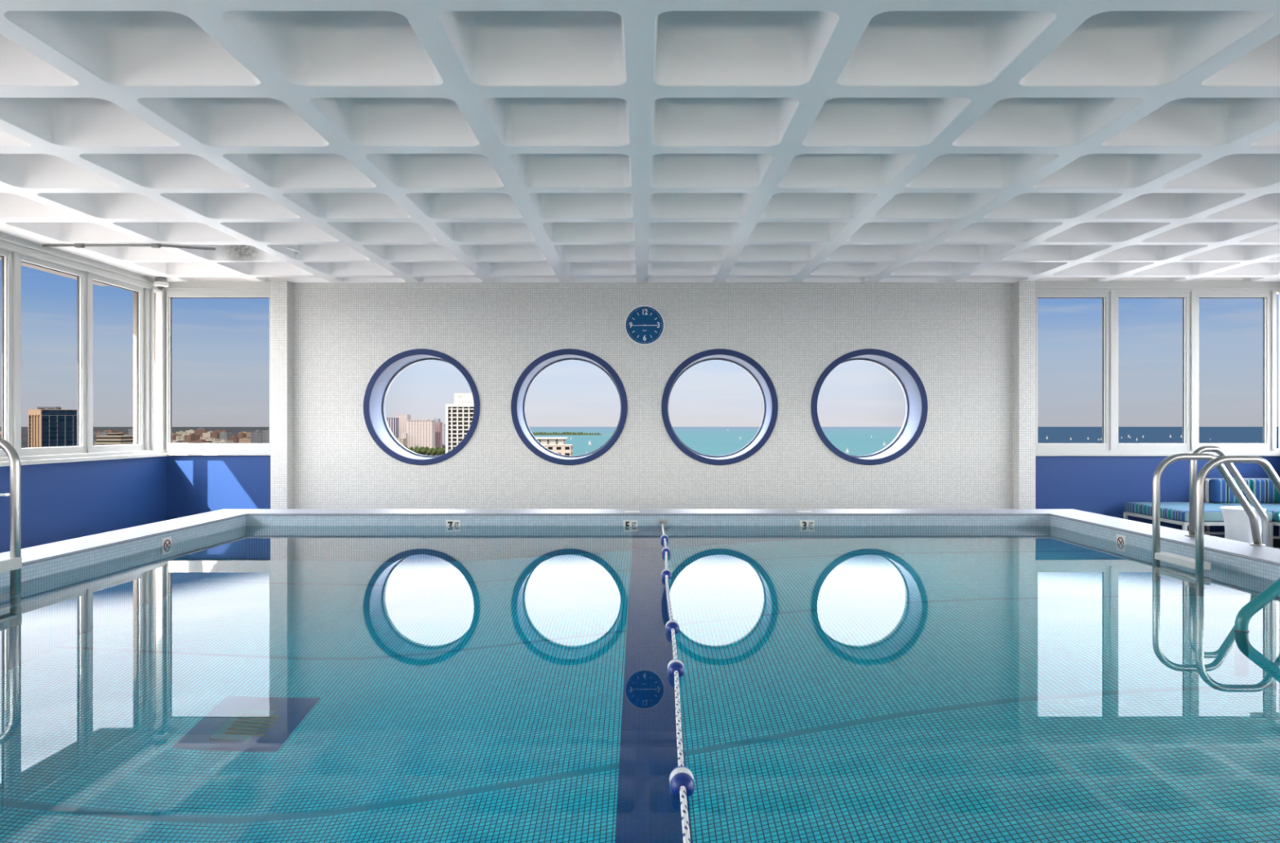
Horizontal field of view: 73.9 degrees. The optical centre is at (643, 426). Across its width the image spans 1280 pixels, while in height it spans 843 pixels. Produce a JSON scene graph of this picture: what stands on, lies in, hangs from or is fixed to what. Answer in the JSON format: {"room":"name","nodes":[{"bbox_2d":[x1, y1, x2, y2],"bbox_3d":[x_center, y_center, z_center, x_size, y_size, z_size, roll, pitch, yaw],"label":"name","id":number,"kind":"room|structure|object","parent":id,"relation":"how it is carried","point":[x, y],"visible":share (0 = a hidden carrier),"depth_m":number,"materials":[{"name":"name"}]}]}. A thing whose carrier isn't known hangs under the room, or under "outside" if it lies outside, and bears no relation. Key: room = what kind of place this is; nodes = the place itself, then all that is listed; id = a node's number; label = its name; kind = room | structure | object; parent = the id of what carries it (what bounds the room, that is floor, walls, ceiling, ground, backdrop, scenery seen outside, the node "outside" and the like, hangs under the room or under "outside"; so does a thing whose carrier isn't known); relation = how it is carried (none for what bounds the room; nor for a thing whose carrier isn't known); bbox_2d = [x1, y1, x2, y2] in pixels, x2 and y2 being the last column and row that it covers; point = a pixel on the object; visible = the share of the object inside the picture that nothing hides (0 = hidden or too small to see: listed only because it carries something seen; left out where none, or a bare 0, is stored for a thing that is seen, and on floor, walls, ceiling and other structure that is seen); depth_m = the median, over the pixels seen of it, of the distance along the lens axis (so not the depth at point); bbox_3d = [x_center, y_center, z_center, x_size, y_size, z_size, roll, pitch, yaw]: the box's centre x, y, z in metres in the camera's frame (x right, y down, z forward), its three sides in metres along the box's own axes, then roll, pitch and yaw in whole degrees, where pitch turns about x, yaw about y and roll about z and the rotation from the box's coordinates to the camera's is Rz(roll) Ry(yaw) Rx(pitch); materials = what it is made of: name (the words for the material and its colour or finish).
{"room":"indoor swimming pool","nodes":[
{"label":"indoor swimming pool","id":0,"kind":"room"},
{"bbox_2d":[0,456,166,553],"bbox_3d":[-5.905,0.844,3.450,0.250,0.965,13.700,0,0,0],"label":"wall","id":1,"kind":"structure","parent":0,"point":[60,501],"depth_m":8.78,"materials":[{"name":"paint"}]},
{"bbox_2d":[0,493,9,496],"bbox_3d":[-5.648,0.598,7.400,0.264,0.060,0.060,0,0,0],"label":"wall hook","id":2,"kind":"object","parent":1,"relation":"attached to","point":[7,494],"visible":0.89,"depth_m":7.39,"materials":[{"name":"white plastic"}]},
{"bbox_2d":[0,248,18,457],"bbox_3d":[-5.875,-0.674,7.402,0.110,1.920,1.044,0,0,0],"label":"window","id":3,"kind":"structure","parent":1,"relation":"in","point":[10,260],"depth_m":7.84,"materials":[{"name":"white metal"}]},
{"bbox_2d":[18,253,91,456],"bbox_3d":[-5.875,-0.674,8.442,0.110,1.920,1.044,0,0,0],"label":"window","id":4,"kind":"structure","parent":1,"relation":"in","point":[83,279],"depth_m":8.85,"materials":[{"name":"white metal"}]},
{"bbox_2d":[0,449,169,466],"bbox_3d":[-5.893,0.321,3.460,0.295,0.080,13.720,0,0,0],"label":"trim","id":5,"kind":"structure","parent":1,"relation":"on","point":[64,458],"depth_m":8.74,"materials":[{"name":"paint"}]},
{"bbox_2d":[91,273,144,453],"bbox_3d":[-5.867,-0.674,9.460,0.055,1.920,1.000,0,0,0],"label":"window","id":6,"kind":"structure","parent":1,"relation":"in","point":[140,446],"depth_m":9.88,"materials":[{"name":"white metal"}]},
{"bbox_2d":[144,287,166,450],"bbox_3d":[-5.820,-0.674,10.137,0.120,1.920,0.365,0,0,0],"label":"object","id":7,"kind":"structure","parent":1,"relation":"attached to","point":[161,299],"depth_m":10.23,"materials":[{"name":"paint"}]},
{"bbox_2d":[133,292,155,449],"bbox_3d":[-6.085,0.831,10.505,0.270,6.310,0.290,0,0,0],"label":"pier","id":8,"kind":"object","parent":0,"point":[134,293],"depth_m":10.36,"materials":[{"name":"paint"}]},
{"bbox_2d":[166,455,270,519],"bbox_3d":[-5.260,0.844,10.425,1.540,0.965,0.250,0,0,0],"label":"wall","id":9,"kind":"structure","parent":0,"point":[196,484],"depth_m":10.30,"materials":[{"name":"paint"}]},
{"bbox_2d":[155,448,270,455],"bbox_3d":[-5.235,0.318,10.412,1.490,0.073,0.295,0,0,0],"label":"trim","id":10,"kind":"structure","parent":9,"relation":"on","point":[171,452],"depth_m":10.27,"materials":[{"name":"paint"}]},
{"bbox_2d":[165,292,270,449],"bbox_3d":[-5.130,-0.674,10.297,1.300,1.920,0.055,0,0,0],"label":"window","id":11,"kind":"structure","parent":9,"relation":"in","point":[169,295],"depth_m":10.27,"materials":[{"name":"white metal"}]},
{"bbox_2d":[0,0,1279,283],"bbox_3d":[0.970,-1.978,3.261,13.540,0.470,14.277,0,0,0],"label":"ceiling","id":12,"kind":"structure","parent":0,"point":[374,141],"depth_m":5.29,"materials":[{"name":"paint"}]},
{"bbox_2d":[0,232,164,293],"bbox_3d":[-5.850,-1.683,3.450,0.180,0.139,13.700,0,0,0],"label":"trim","id":13,"kind":"structure","parent":12,"relation":"attached to","point":[8,242],"depth_m":8.61,"materials":[{"name":"paint"}]},
{"bbox_2d":[42,243,215,250],"bbox_3d":[-4.963,-1.726,8.215,1.573,0.037,0.194,0,0,0],"label":"conduit","id":14,"kind":"object","parent":12,"relation":"attached to","point":[76,245],"visible":1,"depth_m":8.13,"materials":[{"name":"metal"}]},
{"bbox_2d":[153,277,168,290],"bbox_3d":[-5.665,-1.667,9.980,0.160,0.144,0.160,0,0,0],"label":"dome camera","id":15,"kind":"object","parent":12,"relation":"attached to","point":[161,283],"visible":1,"depth_m":9.93,"materials":[{"name":"plastic"}]},
{"bbox_2d":[285,247,302,253],"bbox_3d":[-3.475,-1.760,8.527,0.070,0.034,0.453,0,0,0],"label":"flap","id":16,"kind":"object","parent":12,"relation":"hanging from","point":[286,247],"visible":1,"depth_m":8.45,"materials":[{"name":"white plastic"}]},
{"bbox_2d":[292,283,1013,509],"bbox_3d":[0.110,-0.334,10.685,9.220,3.319,0.610,0,0,0],"label":"wall","id":17,"kind":"structure","parent":0,"point":[957,338],"depth_m":10.38,"materials":[{"name":"tile"}]},
{"bbox_2d":[164,280,271,292],"bbox_3d":[-5.185,-1.683,10.325,1.390,0.139,0.150,0,0,0],"label":"trim","id":18,"kind":"structure","parent":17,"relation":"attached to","point":[191,286],"depth_m":10.27,"materials":[{"name":"paint"}]},
{"bbox_2d":[270,281,292,509],"bbox_3d":[-4.390,-0.208,10.355,0.200,3.069,0.250,0,0,0],"label":"column","id":19,"kind":"structure","parent":17,"relation":"attached to","point":[281,292],"depth_m":10.23,"materials":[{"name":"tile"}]},
{"bbox_2d":[363,348,479,465],"bbox_3d":[-2.710,-0.233,10.661,1.420,1.420,0.598,0,0,0],"label":"window","id":20,"kind":"structure","parent":17,"relation":"in","point":[378,387],"depth_m":10.37,"materials":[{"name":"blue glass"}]},
{"bbox_2d":[511,348,627,465],"bbox_3d":[-0.910,-0.233,10.661,1.420,1.420,0.598,0,0,0],"label":"window","id":21,"kind":"structure","parent":17,"relation":"in","point":[524,382],"depth_m":10.36,"materials":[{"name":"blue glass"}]},
{"bbox_2d":[624,305,664,345],"bbox_3d":[0.009,-1.229,10.360,0.486,0.486,0.040,0,0,0],"label":"wall clock","id":22,"kind":"object","parent":17,"relation":"attached to","point":[644,325],"visible":1,"depth_m":10.36,"materials":[{"name":"plastic"}]},
{"bbox_2d":[661,348,777,465],"bbox_3d":[0.924,-0.233,10.661,1.420,1.420,0.598,0,0,0],"label":"window","id":23,"kind":"structure","parent":17,"relation":"in","point":[762,378],"depth_m":10.36,"materials":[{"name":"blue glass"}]},
{"bbox_2d":[811,348,928,465],"bbox_3d":[2.750,-0.233,10.661,1.420,1.420,0.598,0,0,0],"label":"window","id":24,"kind":"structure","parent":17,"relation":"in","point":[911,384],"depth_m":10.37,"materials":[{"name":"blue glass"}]},
{"bbox_2d":[1013,281,1035,509],"bbox_3d":[4.610,-0.208,10.355,0.200,3.069,0.250,0,0,0],"label":"column","id":25,"kind":"structure","parent":17,"relation":"attached to","point":[1024,292],"depth_m":10.23,"materials":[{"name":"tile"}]},
{"bbox_2d":[1034,280,1279,293],"bbox_3d":[6.265,-1.683,10.325,3.110,0.139,0.150,0,0,0],"label":"trim","id":26,"kind":"structure","parent":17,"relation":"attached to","point":[1041,286],"depth_m":10.27,"materials":[{"name":"paint"}]},
{"bbox_2d":[1035,456,1279,535],"bbox_3d":[6.340,0.844,10.425,3.260,0.965,0.250,0,0,0],"label":"wall","id":27,"kind":"structure","parent":0,"point":[1099,485],"depth_m":10.30,"materials":[{"name":"paint"}]},
{"bbox_2d":[1035,290,1115,449],"bbox_3d":[5.187,-0.674,10.305,0.974,1.920,0.110,0,0,0],"label":"window","id":28,"kind":"structure","parent":27,"relation":"in","point":[1108,298],"depth_m":10.27,"materials":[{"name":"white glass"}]},
{"bbox_2d":[1115,290,1195,449],"bbox_3d":[6.161,-0.674,10.305,0.974,1.920,0.110,0,0,0],"label":"window","id":29,"kind":"structure","parent":27,"relation":"in","point":[1188,298],"depth_m":10.27,"materials":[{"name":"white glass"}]},
{"bbox_2d":[1035,448,1279,456],"bbox_3d":[6.315,0.321,10.412,3.210,0.080,0.295,0,0,0],"label":"trim","id":30,"kind":"structure","parent":27,"relation":"on","point":[1038,452],"depth_m":10.27,"materials":[{"name":"paint"}]},
{"bbox_2d":[1195,290,1276,449],"bbox_3d":[7.135,-0.674,10.305,0.974,1.920,0.110,0,0,0],"label":"window","id":31,"kind":"structure","parent":27,"relation":"in","point":[1269,299],"depth_m":10.27,"materials":[{"name":"white metal"}]},
{"bbox_2d":[1211,535,1279,549],"bbox_3d":[0.970,1.426,3.525,13.900,0.200,13.850,0,0,0],"label":"floor","id":32,"kind":"structure","parent":0,"point":[1276,541],"depth_m":9.78,"materials":[{"name":"tile"}]},
{"bbox_2d":[0,515,1279,587],"bbox_3d":[0.045,2.132,4.815,8.820,2.508,8.080,0,0,0],"label":"pool edge","id":33,"kind":"object","parent":32,"relation":"in","point":[1237,563],"visible":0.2,"depth_m":8.43,"materials":[{"name":"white tile"}]},
{"bbox_2d":[161,536,171,546],"bbox_3d":[-3.936,0.986,7.020,0.012,0.136,0.136,0,0,0],"label":"sign","id":34,"kind":"object","parent":33,"relation":"attached to","point":[166,541],"visible":0.62,"depth_m":7.01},
{"bbox_2d":[445,520,460,525],"bbox_3d":[-1.890,0.986,8.427,0.142,0.110,0.010,0,0,0],"label":"depth marker","id":35,"kind":"object","parent":33,"relation":"attached to","point":[448,522],"visible":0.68,"depth_m":8.42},
{"bbox_2d":[622,520,637,525],"bbox_3d":[-0.135,0.986,8.427,0.142,0.110,0.010,0,0,0],"label":"depth marker","id":36,"kind":"object","parent":33,"relation":"attached to","point":[625,522],"visible":0.59,"depth_m":8.42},
{"bbox_2d":[0,525,1279,842],"bbox_3d":[0.045,2.066,4.815,8.010,2.160,7.270,0,0,0],"label":"pool water","id":37,"kind":"object","parent":33,"relation":"on","point":[246,684],"visible":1,"depth_m":3.24,"materials":[{"name":"liquid"}]},
{"bbox_2d":[657,519,694,842],"bbox_3d":[0.158,0.962,4.815,0.175,0.083,7.230,0,0,0],"label":"lane rope","id":38,"kind":"object","parent":37,"relation":"on","point":[682,783],"visible":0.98,"depth_m":2.71,"materials":[{"name":"plastic"}]},
{"bbox_2d":[0,509,1279,564],"bbox_3d":[0.045,0.871,4.815,8.850,0.015,8.110,0,0,0],"label":"pool coping","id":39,"kind":"object","parent":33,"relation":"on","point":[56,549],"visible":1,"depth_m":8.42,"materials":[{"name":"tile"}]},
{"bbox_2d":[0,437,22,591],"bbox_3d":[-4.058,1.020,4.850,0.655,1.932,0.570,0,0,0],"label":"pool ladder","id":40,"kind":"object","parent":39,"relation":"attached to","point":[13,563],"visible":0.6,"depth_m":5.07,"materials":[{"name":"metal"}]},
{"bbox_2d":[448,511,466,512],"bbox_3d":[-1.880,0.862,8.590,0.150,0.002,0.140,0,0,0],"label":"plate","id":41,"kind":"object","parent":39,"relation":"on","point":[451,511],"visible":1,"depth_m":8.57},
{"bbox_2d":[624,511,639,512],"bbox_3d":[-0.120,0.862,8.590,0.150,0.002,0.140,0,0,0],"label":"plate","id":42,"kind":"object","parent":39,"relation":"on","point":[624,511],"visible":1,"depth_m":8.56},
{"bbox_2d":[796,511,813,512],"bbox_3d":[1.620,0.862,8.590,0.150,0.002,0.140,0,0,0],"label":"plate","id":43,"kind":"object","parent":39,"relation":"on","point":[797,511],"visible":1,"depth_m":8.53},
{"bbox_2d":[1152,453,1279,574],"bbox_3d":[4.088,0.991,5.920,0.804,1.590,0.570,0,0,0],"label":"pool ladder","id":44,"kind":"object","parent":39,"relation":"attached to","point":[1198,563],"visible":0.66,"depth_m":6.00,"materials":[{"name":"metal"}]},
{"bbox_2d":[1233,577,1279,632],"bbox_3d":[3.588,1.105,4.100,1.478,1.502,0.062,0,0,0],"label":"grab rail","id":45,"kind":"object","parent":39,"relation":"attached to","point":[1242,619],"visible":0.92,"depth_m":4.08,"materials":[{"name":"teal metal"}]},
{"bbox_2d":[800,520,814,525],"bbox_3d":[1.618,0.986,8.427,0.142,0.110,0.010,0,0,0],"label":"depth marker","id":46,"kind":"object","parent":33,"relation":"attached to","point":[802,522],"visible":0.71,"depth_m":8.42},
{"bbox_2d":[1115,533,1125,544],"bbox_3d":[4.026,0.986,7.180,0.012,0.136,0.136,0,0,0],"label":"sign","id":47,"kind":"object","parent":33,"relation":"attached to","point":[1121,539],"visible":0.64,"depth_m":7.17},
{"bbox_2d":[1123,502,1273,547],"bbox_3d":[6.235,1.116,9.640,0.950,0.420,1.160,0,0,0],"label":"daybed","id":48,"kind":"object","parent":32,"relation":"on","point":[1175,513],"visible":0.56,"depth_m":9.40,"materials":[{"name":"fabric"}]},
{"bbox_2d":[1124,502,1272,522],"bbox_3d":[6.235,0.966,9.640,0.950,0.120,1.160,0,0,0],"label":"seat cushion","id":49,"kind":"object","parent":48,"relation":"on","point":[1170,512],"depth_m":9.46,"materials":[{"name":"fabric"}]},
{"bbox_2d":[1184,445,1270,546],"bbox_3d":[4.600,0.741,6.670,0.700,1.173,0.100,0,0,0],"label":"handrail","id":50,"kind":"object","parent":32,"relation":"on","point":[1193,466],"visible":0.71,"depth_m":6.65,"materials":[{"name":"metal"}]},
{"bbox_2d":[1204,478,1279,538],"bbox_3d":[7.185,0.976,9.280,0.950,0.700,1.880,0,0,0],"label":"daybed","id":51,"kind":"object","parent":32,"relation":"on","point":[1216,491],"visible":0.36,"depth_m":10.01,"materials":[{"name":"fabric"}]},
{"bbox_2d":[1208,479,1250,502],"bbox_3d":[6.947,0.768,10.090,0.414,0.285,0.160,0,0,0],"label":"cushion","id":52,"kind":"object","parent":51,"relation":"on","point":[1220,491],"depth_m":10.01,"materials":[{"name":"fabric"}]},
{"bbox_2d":[1208,502,1279,522],"bbox_3d":[7.200,0.966,9.280,0.920,0.120,1.880,0,0,0],"label":"seat cushion","id":53,"kind":"object","parent":51,"relation":"on","point":[1273,507],"depth_m":9.71,"materials":[{"name":"fabric"}]},
{"bbox_2d":[1248,479,1279,502],"bbox_3d":[7.407,0.768,10.090,0.494,0.285,0.160,0,0,0],"label":"cushion","id":54,"kind":"object","parent":51,"relation":"on","point":[1264,491],"depth_m":10.01,"materials":[{"name":"fabric"}]},
{"bbox_2d":[1220,506,1266,543],"bbox_3d":[5.810,1.059,8.250,0.366,0.534,0.366,0,0,0],"label":"stool","id":55,"kind":"object","parent":32,"relation":"on","point":[1237,522],"visible":0.45,"depth_m":8.15,"materials":[{"name":"plastic"}]},
{"bbox_3d":[0.980,-2.414,3.690,15.240,0.200,14.780,0,0,0],"label":"roof","id":56,"kind":"structure","parent":0,"visible":0},
{"bbox_2d":[0,257,107,285],"bbox_3d":[-6.295,-2.019,3.350,0.690,0.610,14.100,0,0,0],"label":"eave","id":57,"kind":"object","parent":56,"relation":"attached to","point":[22,264],"visible":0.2,"depth_m":9.46},
{"bbox_3d":[7.845,0.843,3.450,0.250,0.965,13.700,0,0,0],"label":"wall","id":58,"kind":"structure","parent":0,"visible":0},
{"bbox_2d":[1279,293,1279,449],"bbox_3d":[7.760,-0.674,10.137,0.120,1.920,0.365,0,0,0],"label":"trim","id":59,"kind":"structure","parent":58,"relation":"attached to","point":[1279,293],"depth_m":10.31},
{"label":"outside","id":60,"kind":"structure","parent":0,"visible":0},
{"bbox_2d":[0,426,445,456],"bbox_3d":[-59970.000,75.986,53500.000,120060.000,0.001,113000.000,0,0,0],"label":"ground","id":61,"kind":"structure","parent":60,"point":[234,430],"depth_m":8883.94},
{"bbox_2d":[27,406,76,447],"bbox_3d":[-560.528,28.787,809.481,44.830,94.399,21.038,0,0,0],"label":"office tower","id":62,"kind":"structure","parent":61,"relation":"on","point":[47,426],"depth_m":805.03,"materials":[{"name":"glass"}]},
{"bbox_2d":[36,406,61,409],"bbox_3d":[-566.606,-16.913,810.500,18.000,3.000,7.000,0,0,0],"label":"plant","id":63,"kind":"object","parent":62,"relation":"on","point":[37,407],"depth_m":807.00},
{"bbox_2d":[97,431,114,435],"bbox_3d":[-2502.934,50.783,3954.744,57.442,50.405,34.465,0,0,4],"label":"building","id":64,"kind":"structure","parent":61,"relation":"on","point":[104,433],"depth_m":3938.38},
{"bbox_2d":[103,429,117,433],"bbox_3d":[-3533.389,48.898,5638.259,72.477,54.176,43.486,0,0,20],"label":"building","id":65,"kind":"structure","parent":61,"relation":"on","point":[109,430],"depth_m":5626.33,"materials":[{"name":"brick"}]},
{"bbox_2d":[96,433,133,444],"bbox_3d":[-631.651,42.206,1020.000,27.138,67.559,40.532,0,0,-7],"label":"office block","id":66,"kind":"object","parent":61,"relation":"on","point":[111,438],"visible":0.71,"depth_m":1001.14,"materials":[{"name":"concrete"}]},
{"bbox_2d":[106,433,124,435],"bbox_3d":[-633.368,10.177,1019.793,11.440,3.500,16.000,0,0,-7],"label":"plant","id":67,"kind":"object","parent":66,"relation":"on","point":[108,434],"depth_m":1012.20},
{"bbox_2d":[128,428,133,434],"bbox_3d":[-4329.817,45.988,7222.680,68.372,59.997,41.023,0,0,9],"label":"building","id":68,"kind":"structure","parent":61,"relation":"on","point":[130,431],"depth_m":7204.98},
{"bbox_2d":[172,440,183,443],"bbox_3d":[-829.817,50.612,1512.500,11.229,50.748,25.220,0,0,-7],"label":"block","id":69,"kind":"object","parent":61,"relation":"on","point":[176,441],"visible":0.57,"depth_m":1508.04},
{"bbox_2d":[175,435,184,443],"bbox_3d":[-926.422,46.631,1712.500,22.272,58.711,25.437,0,0,-14],"label":"block","id":70,"kind":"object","parent":61,"relation":"on","point":[182,437],"visible":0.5,"depth_m":1699.88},
{"bbox_2d":[175,431,186,435],"bbox_3d":[-3845.318,57.692,7071.986,75.053,36.588,45.032,0,0,-19],"label":"building","id":71,"kind":"structure","parent":61,"relation":"on","point":[180,433],"depth_m":7051.84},
{"bbox_2d":[186,429,195,433],"bbox_3d":[-4604.282,55.430,8657.075,84.334,41.113,50.601,0,0,7],"label":"building","id":72,"kind":"structure","parent":61,"relation":"on","point":[190,431],"depth_m":8631.66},
{"bbox_2d":[184,433,199,443],"bbox_3d":[-802.982,44.406,1512.500,12.633,63.160,25.248,0,0,7],"label":"block","id":73,"kind":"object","parent":61,"relation":"on","point":[192,437],"visible":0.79,"depth_m":1500.69,"materials":[{"name":"brick"}]},
{"bbox_2d":[189,440,212,443],"bbox_3d":[-761.583,49.463,1462.500,25.781,53.046,25.505,0,0,4],"label":"block","id":74,"kind":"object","parent":61,"relation":"on","point":[197,441],"visible":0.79,"depth_m":1451.33,"materials":[{"name":"brick"}]},
{"bbox_2d":[195,429,207,436],"bbox_3d":[-3301.900,48.573,6342.294,73.346,54.826,44.008,0,0,-11],"label":"building","id":75,"kind":"structure","parent":61,"relation":"on","point":[200,432],"depth_m":6322.00,"materials":[{"name":"brick"}]},
{"bbox_2d":[202,431,212,437],"bbox_3d":[-3016.233,57.892,5908.396,74.231,36.188,44.539,0,0,13],"label":"building","id":76,"kind":"structure","parent":61,"relation":"on","point":[207,434],"depth_m":5892.03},
{"bbox_2d":[200,438,222,443],"bbox_3d":[-973.532,51.309,1912.500,37.338,49.353,25.732,0,0,9],"label":"block","id":77,"kind":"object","parent":61,"relation":"on","point":[213,440],"visible":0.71,"depth_m":1900.76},
{"bbox_2d":[209,431,219,439],"bbox_3d":[-1267.202,46.241,2512.500,18.716,59.491,25.367,0,0,-10],"label":"block","id":78,"kind":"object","parent":61,"relation":"on","point":[215,435],"visible":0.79,"depth_m":2500.94,"materials":[{"name":"brick"}]},
{"bbox_2d":[214,440,234,443],"bbox_3d":[-721.009,49.463,1462.500,18.996,53.046,25.372,0,0,6],"label":"block","id":79,"kind":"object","parent":61,"relation":"on","point":[221,441],"visible":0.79,"depth_m":1457.36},
{"bbox_2d":[219,431,231,439],"bbox_3d":[-1964.944,50.218,3982.787,58.732,51.537,35.239,0,0,15],"label":"building","id":80,"kind":"structure","parent":61,"relation":"on","point":[223,435],"depth_m":3965.39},
{"bbox_2d":[226,435,239,443],"bbox_3d":[-778.716,47.502,1612.500,16.470,56.968,25.323,0,0,-15],"label":"block","id":81,"kind":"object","parent":61,"relation":"on","point":[236,440],"visible":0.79,"depth_m":1601.77,"materials":[{"name":"brick"}]},
{"bbox_2d":[237,432,246,439],"bbox_3d":[-1234.404,47.823,2612.500,17.031,56.326,25.334,0,0,-1],"label":"block","id":82,"kind":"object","parent":61,"relation":"on","point":[242,435],"visible":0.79,"depth_m":2599.93,"materials":[{"name":"brick"}]},
{"bbox_2d":[239,438,250,443],"bbox_3d":[-801.651,49.750,1712.500,28.635,52.472,25.562,0,0,-3],"label":"block","id":83,"kind":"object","parent":61,"relation":"on","point":[243,440],"visible":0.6,"depth_m":1700.09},
{"bbox_2d":[250,430,262,443],"bbox_3d":[-686.009,41.310,1512.500,18.248,69.353,25.358,0,0,-9],"label":"block","id":84,"kind":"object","parent":61,"relation":"on","point":[256,437],"visible":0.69,"depth_m":1500.51,"materials":[{"name":"concrete"}]},
{"bbox_2d":[262,428,269,443],"bbox_3d":[-618.440,39.704,1412.500,17.031,72.564,25.334,0,0,6],"label":"block","id":85,"kind":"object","parent":61,"relation":"on","point":[265,433],"visible":0.17,"depth_m":1400.51,"materials":[{"name":"concrete"}]},
{"bbox_2d":[386,417,399,438],"bbox_3d":[-826.261,24.268,2768.000,48.894,103.436,36.959,0,0,0],"label":"apartment tower","id":86,"kind":"structure","parent":61,"relation":"on","point":[393,423],"depth_m":2750.10,"materials":[{"name":"concrete"}]},
{"bbox_2d":[395,438,406,446],"bbox_3d":[-720.184,56.066,2515.000,28.073,39.839,30.550,0,0,0],"label":"block","id":87,"kind":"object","parent":61,"relation":"on","point":[402,441],"visible":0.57,"depth_m":2499.72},
{"bbox_2d":[395,414,410,438],"bbox_3d":[-811.204,18.657,2870.000,38.671,114.657,40.758,0,0,0],"label":"apartment tower","id":88,"kind":"structure","parent":61,"relation":"on","point":[402,418],"depth_m":2849.90,"materials":[{"name":"concrete"}]},
{"bbox_2d":[401,433,407,446],"bbox_3d":[-733.486,48.608,2610.000,12.165,54.757,20.239,0,0,0],"label":"block","id":89,"kind":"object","parent":61,"relation":"on","point":[403,435],"visible":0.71,"depth_m":2599.93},
{"bbox_2d":[415,448,420,453],"bbox_3d":[-577.301,65.877,2174.813,11.469,20.218,12.820,0,0,-21],"label":"tree","id":90,"kind":"object","parent":61,"relation":"on","point":[418,450],"visible":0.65,"depth_m":2170.74,"materials":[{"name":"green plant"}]},
{"bbox_2d":[406,419,435,448],"bbox_3d":[-696.936,27.016,2660.000,80.290,97.940,41.574,0,0,0],"label":"apartment tower","id":91,"kind":"structure","parent":61,"relation":"on","point":[421,433],"depth_m":2640.23,"materials":[{"name":"concrete"}]},
{"bbox_2d":[421,448,425,455],"bbox_3d":[-567.632,67.151,2187.936,11.805,17.670,13.195,0,0,-17],"label":"tree","id":92,"kind":"object","parent":61,"relation":"on","point":[423,451],"visible":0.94,"depth_m":2184.02,"materials":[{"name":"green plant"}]},
{"bbox_2d":[426,449,431,455],"bbox_3d":[-546.355,67.847,2161.153,11.997,16.278,10.734,0,0,23],"label":"tree","id":93,"kind":"object","parent":61,"relation":"on","point":[428,451],"visible":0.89,"depth_m":2158.05,"materials":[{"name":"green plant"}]},
{"bbox_2d":[431,449,436,455],"bbox_3d":[-538.936,67.889,2184.204,11.994,16.194,10.730,0,0,-28],"label":"tree","id":94,"kind":"object","parent":61,"relation":"on","point":[433,452],"visible":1,"depth_m":2180.83,"materials":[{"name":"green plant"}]},
{"bbox_2d":[434,418,440,422],"bbox_3d":[-805.321,23.431,3315.000,18.528,105.111,30.363,0,0,0],"label":"apartment tower","id":95,"kind":"structure","parent":61,"relation":"on","point":[435,420],"depth_m":3300.29,"materials":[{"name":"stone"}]},
{"bbox_2d":[435,422,442,448],"bbox_3d":[-658.899,31.553,2715.000,25.266,88.867,30.495,0,0,0],"label":"apartment tower","id":96,"kind":"structure","parent":61,"relation":"on","point":[438,425],"depth_m":2700.20,"materials":[{"name":"concrete"}]},
{"bbox_2d":[436,448,441,455],"bbox_3d":[-525.222,67.224,2180.867,13.026,17.524,11.654,0,0,8],"label":"tree","id":97,"kind":"object","parent":61,"relation":"on","point":[438,451],"visible":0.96,"depth_m":2176.31,"materials":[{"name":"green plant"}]},
{"bbox_2d":[441,448,445,454],"bbox_3d":[-513.248,66.255,2185.293,12.963,19.462,11.598,0,0,-31],"label":"tree","id":98,"kind":"object","parent":61,"relation":"on","point":[443,451],"visible":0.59,"depth_m":2180.56,"materials":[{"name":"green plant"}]},
{"bbox_2d":[442,423,445,444],"bbox_3d":[-854.587,32.923,3620.000,11.791,86.126,40.231,0,0,0],"label":"apartment tower","id":99,"kind":"structure","parent":61,"relation":"on","point":[443,424],"depth_m":3599.97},
{"bbox_2d":[443,426,445,445],"bbox_3d":[-793.853,37.837,3420.000,15.908,76.298,40.312,0,0,0],"label":"apartment tower","id":100,"kind":"structure","parent":61,"relation":"on","point":[444,427],"depth_m":3400.07,"materials":[{"name":"stone"}]},
{"bbox_2d":[445,393,474,453],"bbox_3d":[-127.518,25.711,642.950,39.000,100.550,26.900,0,0,0],"label":"high rise","id":101,"kind":"structure","parent":61,"relation":"on","point":[459,415],"depth_m":630.79,"materials":[{"name":"concrete"}]},
{"bbox_2d":[453,393,473,404],"bbox_3d":[-125.818,-20.518,642.950,30.600,8.092,20.100,0,0,0],"label":"rooftop block","id":102,"kind":"object","parent":101,"relation":"on","point":[459,398],"depth_m":632.95,"materials":[{"name":"concrete"}]},
{"bbox_2d":[535,437,568,444],"bbox_3d":[-60.814,41.479,527.000,26.353,69.014,16.000,0,0,0],"label":"block","id":103,"kind":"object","parent":61,"relation":"on","point":[544,441],"visible":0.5,"depth_m":520.02,"materials":[{"name":"concrete"}]},
{"bbox_2d":[542,444,573,456],"bbox_3d":[-52.523,43.539,507.000,19.184,64.894,14.376,0,0,0],"label":"block","id":104,"kind":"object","parent":61,"relation":"on","point":[565,450],"visible":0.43,"depth_m":499.98,"materials":[{"name":"concrete"}]},
{"bbox_2d":[532,433,601,435],"bbox_3d":[-669.609,68.824,7361.918,611.856,14.324,29.758,0,0,0],"label":"belt","id":105,"kind":"object","parent":61,"relation":"on","point":[532,433],"visible":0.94,"depth_m":7352.47,"materials":[{"name":"green plant"}]},
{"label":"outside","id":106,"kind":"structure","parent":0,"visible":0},
{"bbox_2d":[528,426,1279,456],"bbox_3d":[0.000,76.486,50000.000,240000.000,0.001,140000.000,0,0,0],"label":"sea","id":107,"kind":"structure","parent":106,"point":[708,441],"depth_m":7077.71,"materials":[{"name":"liquid"}]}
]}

